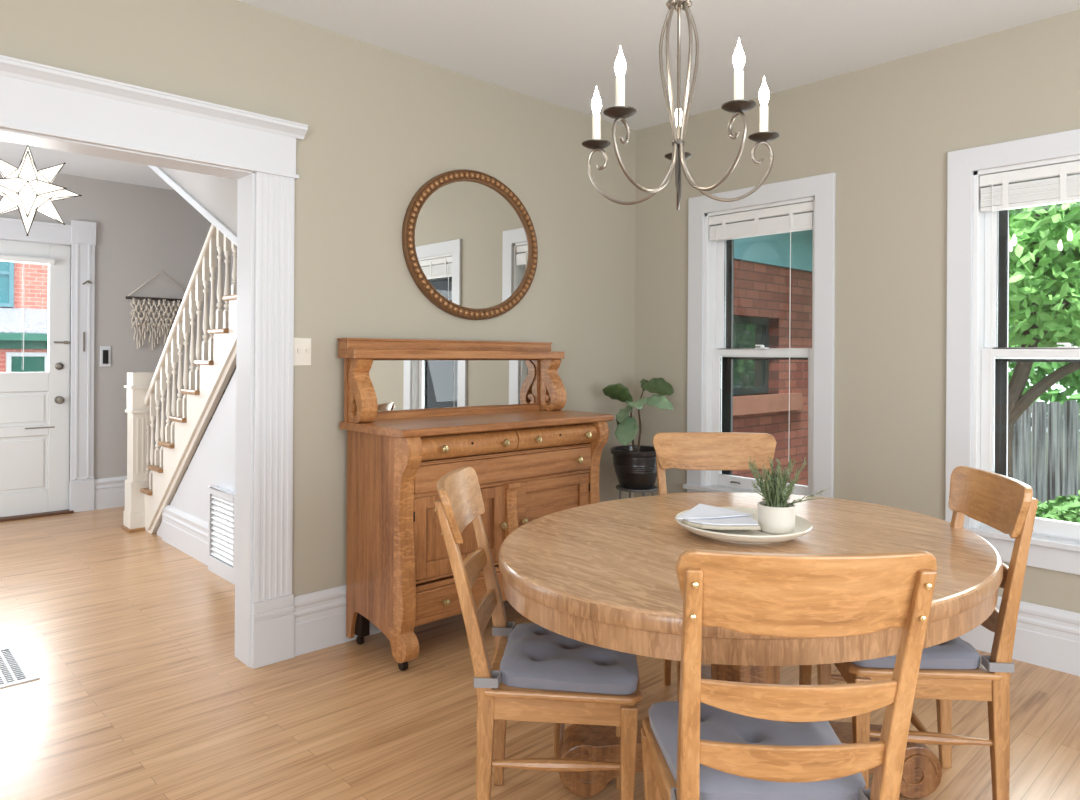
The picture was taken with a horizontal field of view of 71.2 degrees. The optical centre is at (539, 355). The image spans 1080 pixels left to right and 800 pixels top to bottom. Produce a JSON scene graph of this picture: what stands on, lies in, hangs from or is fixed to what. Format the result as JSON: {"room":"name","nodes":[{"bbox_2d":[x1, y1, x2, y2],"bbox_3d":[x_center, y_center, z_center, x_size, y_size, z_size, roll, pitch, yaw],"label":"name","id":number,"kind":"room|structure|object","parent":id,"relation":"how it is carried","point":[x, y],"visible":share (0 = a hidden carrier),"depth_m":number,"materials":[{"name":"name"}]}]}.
{"room":"dining room","nodes":[
{"label":"dining room","id":0,"kind":"room"},
{"bbox_2d":[0,167,230,478],"bbox_3d":[-4.429,-0.098,5.658,4.320,2.742,0.150,0,0,-43],"label":"wall","id":1,"kind":"structure","parent":0,"point":[142,232],"depth_m":6.41,"materials":[{"name":"grey paint"}]},
{"bbox_2d":[0,240,70,516],"bbox_3d":[-4.161,0.180,5.835,0.915,2.158,0.112,0,0,-43],"label":"door","id":2,"kind":"structure","parent":1,"relation":"in","point":[34,406],"depth_m":6.02,"materials":[{"name":"white wood"}]},
{"bbox_2d":[0,254,54,264],"bbox_3d":[-4.133,-0.755,5.830,0.645,0.047,0.048,0,0,-43],"label":"roller shade","id":3,"kind":"object","parent":2,"relation":"attached to","point":[26,258],"depth_m":5.94,"materials":[{"name":"white fabric"}]},
{"bbox_2d":[0,509,73,521],"bbox_3d":[-4.194,1.264,5.859,0.950,0.020,0.210,0,0,-43],"label":"threshold","id":4,"kind":"object","parent":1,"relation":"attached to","point":[35,515],"depth_m":5.95,"materials":[{"name":"brown wood"}]},
{"bbox_2d":[0,217,95,512],"bbox_3d":[-4.186,0.087,5.864,1.246,2.375,0.184,0,0,-43],"label":"trim","id":5,"kind":"structure","parent":1,"relation":"attached to","point":[80,235],"depth_m":6.16,"materials":[{"name":"white wood"}]},
{"bbox_2d":[83,332,84,350],"bbox_3d":[-3.734,-0.113,6.172,0.010,0.160,0.012,0,0,-43],"label":"hinge","id":6,"kind":"object","parent":1,"relation":"in","point":[83,332],"depth_m":6.17,"materials":[{"name":"silver metal"}]},
{"bbox_2d":[100,346,110,366],"bbox_3d":[-3.630,0.008,6.297,0.080,0.170,0.018,0,0,-43],"label":"light switch","id":7,"kind":"object","parent":1,"relation":"attached to","point":[105,351],"visible":1,"depth_m":6.29,"materials":[{"name":"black plastic"}]},
{"bbox_2d":[94,476,126,509],"bbox_3d":[-3.287,1.154,6.625,1.120,0.252,0.021,0,0,-43],"label":"baseboard","id":8,"kind":"structure","parent":1,"relation":"attached to","point":[109,492],"depth_m":6.32,"materials":[{"name":"white wood"}]},
{"bbox_2d":[126,271,190,349],"bbox_3d":[-3.307,-0.389,6.577,0.550,0.700,0.034,0,0,-43],"label":"wall hanging","id":9,"kind":"object","parent":1,"relation":"hanging from","point":[159,326],"depth_m":6.53},
{"bbox_2d":[157,167,236,537],"bbox_3d":[-1.917,-0.083,4.583,0.100,2.742,2.820,0,0,-43],"label":"wall","id":10,"kind":"structure","parent":0,"point":[213,463],"depth_m":4.60,"materials":[{"name":"white paint"}]},
{"bbox_2d":[162,505,207,565],"bbox_3d":[-2.303,1.160,4.914,0.021,0.252,0.940,0,0,-43],"label":"baseboard","id":11,"kind":"structure","parent":10,"relation":"attached to","point":[185,532],"depth_m":4.90,"materials":[{"name":"white wood"}]},
{"bbox_2d":[147,335,235,533],"bbox_3d":[-1.910,0.163,4.490,0.045,2.250,2.631,0,0,-43],"label":"trim","id":12,"kind":"structure","parent":10,"relation":"attached to","point":[224,373],"depth_m":4.75,"materials":[{"name":"white wood"}]},
{"bbox_2d":[148,165,236,245],"bbox_3d":[-1.927,-0.811,4.584,0.120,1.317,2.826,0,0,-43],"label":"trim","id":13,"kind":"structure","parent":10,"relation":"attached to","point":[189,198],"depth_m":4.75,"materials":[{"name":"white wood"}]},
{"bbox_2d":[208,486,235,584],"bbox_3d":[-1.834,1.038,4.396,0.050,0.505,0.425,0,0,-43],"label":"air vent","id":14,"kind":"object","parent":10,"relation":"in","point":[221,501],"visible":0.68,"depth_m":4.40,"materials":[{"name":"white plastic"}]},
{"bbox_2d":[231,251,232,284],"bbox_3d":[-1.525,-0.080,5.654,0.100,2.742,3.840,0,0,-43],"label":"wall","id":15,"kind":"structure","parent":0,"point":[231,251],"depth_m":7.01,"materials":[{"name":"grey paint"}]},
{"bbox_2d":[0,0,635,595],"bbox_3d":[-1.627,-0.081,2.819,6.301,2.742,0.146,0,0,-43],"label":"wall","id":16,"kind":"structure","parent":0,"point":[382,123],"depth_m":3.47,"materials":[{"name":"beige paint"}]},
{"bbox_2d":[0,128,254,666],"bbox_3d":[-2.071,0.254,2.404,2.295,2.067,0.158,0,0,-43],"label":"trim","id":17,"kind":"structure","parent":16,"relation":"attached to","point":[245,179],"depth_m":3.14,"materials":[{"name":"white wood"}]},
{"bbox_2d":[0,55,307,179],"bbox_3d":[-1.991,-0.878,2.326,2.687,0.228,0.064,0,0,-43],"label":"trim","id":18,"kind":"structure","parent":16,"relation":"attached to","point":[36,98],"depth_m":2.80,"materials":[{"name":"white wood"}]},
{"bbox_2d":[251,172,294,668],"bbox_3d":[-2.007,0.256,2.340,2.618,2.064,0.031,0,0,-43],"label":"trim","id":19,"kind":"structure","parent":16,"relation":"attached to","point":[273,607],"depth_m":3.17,"materials":[{"name":"white wood"}]},
{"bbox_2d":[294,338,310,365],"bbox_3d":[-1.030,-0.016,3.271,0.086,0.120,0.016,0,0,-43],"label":"light switch","id":20,"kind":"object","parent":16,"relation":"attached to","point":[302,346],"visible":1,"depth_m":3.27,"materials":[{"name":"beige plastic"}]},
{"bbox_2d":[294,585,380,656],"bbox_3d":[-0.232,1.173,4.027,2.302,0.252,0.021,0,0,-43],"label":"baseboard","id":21,"kind":"structure","parent":16,"relation":"attached to","point":[320,616],"depth_m":3.32,"materials":[{"name":"white wood"}]},
{"bbox_2d":[402,169,537,319],"bbox_3d":[-0.332,-0.570,3.904,0.874,0.772,0.040,0,0,-43],"label":"round mirror","id":22,"kind":"object","parent":16,"relation":"attached to","point":[469,243],"visible":1,"depth_m":3.88,"materials":[{"name":"brown metal"}]},
{"bbox_2d":[0,506,1079,799],"bbox_3d":[-1.260,1.332,2.311,6.451,0.080,9.380,0,0,-43],"label":"floor","id":23,"kind":"structure","parent":0,"point":[142,691],"depth_m":2.79,"materials":[{"name":"brown wood"}]},
{"bbox_2d":[0,645,39,687],"bbox_3d":[-2.267,1.284,3.065,0.316,0.005,0.470,0,0,-43],"label":"floor vent","id":24,"kind":"object","parent":23,"relation":"in","point":[15,668],"visible":1,"depth_m":3.09,"materials":[{"name":"white metal"}]},
{"bbox_2d":[121,224,236,533],"bbox_3d":[-1.741,0.091,4.953,1.095,2.397,3.075,0,0,-43],"label":"staircase","id":25,"kind":"structure","parent":23,"relation":"on","point":[150,469],"depth_m":5.06,"materials":[{"name":"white wood"}]},
{"bbox_2d":[337,338,613,670],"bbox_3d":[-0.258,0.612,3.613,1.295,1.372,0.526,0,0,-43],"label":"sideboard","id":26,"kind":"object","parent":23,"relation":"on","point":[417,412],"visible":0.73,"depth_m":3.37,"materials":[{"name":"brown wood"}]},
{"bbox_2d":[338,349,564,358],"bbox_3d":[-0.383,-0.005,3.754,1.290,0.039,0.145,0,0,-43],"label":"shelf","id":27,"kind":"object","parent":26,"relation":"attached to","point":[342,353],"depth_m":3.63,"materials":[{"name":"brown wood"}]},
{"bbox_2d":[369,360,536,411],"bbox_3d":[-0.414,0.142,3.786,1.090,0.240,0.008,0,0,-43],"label":"mirror","id":28,"kind":"object","parent":26,"relation":"attached to","point":[399,385],"depth_m":3.77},
{"bbox_2d":[340,410,613,437],"bbox_3d":[-0.259,0.315,3.620,1.270,0.034,0.514,0,0,-43],"label":"countertop","id":29,"kind":"structure","parent":26,"relation":"on","point":[481,422],"depth_m":3.40,"materials":[{"name":"brown wood"}]},
{"bbox_2d":[434,467,641,799],"bbox_3d":[-0.004,0.821,2.102,0.552,0.958,0.444,0,0,4],"label":"dining chair","id":30,"kind":"object","parent":23,"relation":"on","point":[460,504],"visible":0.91,"depth_m":1.91,"materials":[{"name":"brown wood"}]},
{"bbox_2d":[474,622,637,694],"bbox_3d":[0.055,0.820,2.098,0.419,0.057,0.408,0,0,4],"label":"seat cushion","id":31,"kind":"object","parent":30,"relation":"on","point":[535,656],"visible":0.77,"depth_m":1.95,"materials":[{"name":"grey fabric"}]},
{"bbox_2d":[616,484,657,498],"bbox_3d":[0.560,1.033,4.383,0.244,0.542,0.244,0,0,-43],"label":"plant stand","id":32,"kind":"object","parent":23,"relation":"on","point":[654,488],"visible":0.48,"depth_m":4.31,"materials":[{"name":"grey paint"}]},
{"bbox_2d":[610,445,656,489],"bbox_3d":[0.563,0.652,4.383,0.308,0.226,0.308,0,0,-43],"label":"pot","id":33,"kind":"object","parent":32,"relation":"on","point":[635,466],"depth_m":4.28,"materials":[{"name":"black ceramic"}]},
{"bbox_2d":[603,378,673,489],"bbox_3d":[0.586,0.448,4.362,0.371,0.635,0.343,0,0,31],"label":"fig","id":34,"kind":"object","parent":32,"relation":"on","point":[635,466],"visible":0.96,"depth_m":4.32,"materials":[{"name":"plant"}]},
{"bbox_2d":[652,432,811,700],"bbox_3d":[0.710,0.812,2.863,0.506,0.985,0.561,0,0,0],"label":"dining chair","id":35,"kind":"object","parent":23,"relation":"on","point":[679,450],"visible":0.24,"depth_m":3.08,"materials":[{"name":"brown wood"}]},
{"bbox_2d":[499,492,1002,798],"bbox_3d":[0.620,0.921,2.281,1.614,0.755,1.304,0,0,-43],"label":"dining table","id":36,"kind":"object","parent":23,"relation":"on","point":[601,574],"visible":0.51,"depth_m":2.05,"materials":[{"name":"brown wood"}]},
{"bbox_2d":[675,507,812,543],"bbox_3d":[0.617,0.523,2.300,0.404,0.042,0.404,0,0,-43],"label":"serving plate","id":37,"kind":"object","parent":36,"relation":"on","point":[803,526],"visible":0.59,"depth_m":2.20,"materials":[{"name":"white ceramic"}]},
{"bbox_2d":[677,504,759,529],"bbox_3d":[0.560,0.497,2.304,0.240,0.032,0.211,0,0,33],"label":"folded napkins","id":38,"kind":"object","parent":37,"relation":"on","point":[703,516],"visible":0.99,"depth_m":2.28,"materials":[{"name":"white fabric"}]},
{"bbox_2d":[748,457,827,533],"bbox_3d":[0.724,0.413,2.263,0.158,0.229,0.232,0,0,-36],"label":"potted plant","id":39,"kind":"object","parent":37,"relation":"on","point":[776,515],"visible":1,"depth_m":2.25,"materials":[{"name":"plant"}]},
{"bbox_2d":[641,549,936,799],"bbox_3d":[0.452,0.816,1.514,0.444,0.973,0.557,0,0,0],"label":"dining chair","id":40,"kind":"object","parent":23,"relation":"on","point":[766,594],"visible":0.88,"depth_m":1.30,"materials":[{"name":"brown wood"}]},
{"bbox_2d":[649,701,870,799],"bbox_3d":[0.452,0.823,1.575,0.408,0.057,0.419,0,0,0],"label":"seat cushion","id":41,"kind":"object","parent":40,"relation":"on","point":[716,724],"visible":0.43,"depth_m":1.57,"materials":[{"name":"grey fabric"}]},
{"bbox_2d":[817,466,1037,799],"bbox_3d":[1.118,0.829,2.240,0.501,0.955,0.444,0,0,6],"label":"dining chair","id":42,"kind":"object","parent":23,"relation":"on","point":[1006,504],"visible":0.56,"depth_m":2.05,"materials":[{"name":"brown wood"}]},
{"bbox_2d":[851,637,1013,672],"bbox_3d":[1.085,0.826,2.243,0.419,0.057,0.408,0,0,6],"label":"seat cushion","id":43,"kind":"object","parent":42,"relation":"on","point":[956,653],"visible":0.2,"depth_m":2.06,"materials":[{"name":"grey fabric"}]},
{"bbox_2d":[0,0,1079,189],"bbox_3d":[-1.242,-1.500,2.311,6.451,0.100,9.380,0,0,-43],"label":"ceiling","id":44,"kind":"structure","parent":0,"point":[557,52],"depth_m":3.42,"materials":[{"name":"white paint"}]},
{"bbox_2d":[0,145,81,235],"bbox_3d":[-2.615,-1.031,3.851,0.431,0.844,0.432,0,0,-10],"label":"pendant","id":45,"kind":"object","parent":44,"relation":"hanging from","point":[27,189],"visible":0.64,"depth_m":3.79,"materials":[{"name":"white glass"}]},
{"bbox_2d":[582,0,779,209],"bbox_3d":[0.388,-0.939,2.183,0.565,1.002,0.588,0,0,-43],"label":"chandelier","id":46,"kind":"object","parent":44,"relation":"hanging from","point":[678,120],"visible":1,"depth_m":2.18,"materials":[{"name":"grey metal"}]},
{"bbox_2d":[634,10,1079,612],"bbox_3d":[2.460,-0.056,2.969,0.150,2.742,5.244,0,0,-43],"label":"wall","id":47,"kind":"structure","parent":0,"point":[887,131],"depth_m":3.69,"materials":[{"name":"beige paint"}]},
{"bbox_2d":[683,172,835,497],"bbox_3d":[1.243,-0.021,4.227,0.197,1.832,0.921,0,0,-43],"label":"window","id":48,"kind":"structure","parent":47,"relation":"in","point":[709,390],"depth_m":4.31,"materials":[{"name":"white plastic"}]},
{"bbox_2d":[709,201,812,473],"bbox_3d":[1.221,-0.084,4.206,0.054,1.460,0.647,0,0,-43],"label":"window blind","id":49,"kind":"object","parent":48,"relation":"attached to","point":[787,218],"visible":0.92,"depth_m":4.17,"materials":[{"name":"white fabric"}]},
{"bbox_2d":[945,129,1079,574],"bbox_3d":[2.226,-0.015,3.184,0.197,1.832,0.922,0,0,-43],"label":"window","id":50,"kind":"structure","parent":47,"relation":"in","point":[1054,544],"depth_m":3.40,"materials":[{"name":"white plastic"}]},
{"bbox_2d":[979,161,1079,465],"bbox_3d":[2.205,-0.158,3.163,0.054,1.300,0.648,0,0,-43],"label":"window blind","id":51,"kind":"object","parent":50,"relation":"attached to","point":[1003,194],"visible":1,"depth_m":3.25,"materials":[{"name":"white plastic"}]},
{"bbox_2d":[959,596,1079,675],"bbox_3d":[2.345,1.188,2.957,0.021,0.252,5.074,0,0,-43],"label":"baseboard","id":52,"kind":"structure","parent":47,"relation":"attached to","point":[1048,637],"depth_m":3.18,"materials":[{"name":"white wood"}]},
{"label":"outside","id":53,"kind":"structure","parent":0,"visible":0},
{"bbox_2d":[1031,431,1062,500],"bbox_3d":[10.154,2.112,9.589,20.049,0.100,28.000,0,0,-43],"label":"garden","id":54,"kind":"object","parent":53,"point":[1031,431],"depth_m":11.61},
{"bbox_2d":[732,230,811,485],"bbox_3d":[2.322,0.114,6.865,4.800,3.800,0.700,0,0,-43],"label":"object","id":55,"kind":"object","parent":54,"relation":"on","point":[764,312],"visible":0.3,"depth_m":6.76,"materials":[{"name":"clear glass"}]},
{"bbox_2d":[1008,201,1079,477],"bbox_3d":[4.747,-0.435,6.009,3.126,4.931,3.386,0,0,-43],"label":"tree","id":56,"kind":"object","parent":54,"relation":"on","point":[1041,278],"visible":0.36,"depth_m":5.80,"materials":[{"name":"green plant"}]},
{"bbox_2d":[1008,253,1079,419],"bbox_3d":[8.957,-0.983,8.843,9.726,6.097,2.595,0,0,44],"label":"tree","id":57,"kind":"object","parent":54,"relation":"on","point":[1072,380],"visible":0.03,"depth_m":10.41,"materials":[{"name":"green plant"}]},
{"bbox_2d":[1012,400,1079,515],"bbox_3d":[8.096,1.255,5.446,0.076,1.589,8.403,0,0,-43],"label":"fence","id":58,"kind":"object","parent":54,"relation":"on","point":[1051,450],"visible":0.46,"depth_m":8.16,"materials":[{"name":"grey wood"}]},
{"bbox_2d":[1035,490,1079,522],"bbox_3d":[3.925,1.496,5.306,1.071,1.088,1.312,0,0,-43],"label":"shrub","id":59,"kind":"object","parent":54,"relation":"on","point":[1060,506],"visible":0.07,"depth_m":5.38,"materials":[{"name":"green plant"}]},
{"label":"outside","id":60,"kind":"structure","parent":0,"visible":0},
{"bbox_3d":[-12.109,1.976,14.282,26.000,0.100,22.620,0,0,-43],"label":"street","id":61,"kind":"object","parent":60,"visible":0},
{"bbox_2d":[0,261,47,371],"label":"window","id":62,"kind":"structure","parent":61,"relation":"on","point":[23,286],"depth_m":13.60,"materials":[{"name":"clear glass"}]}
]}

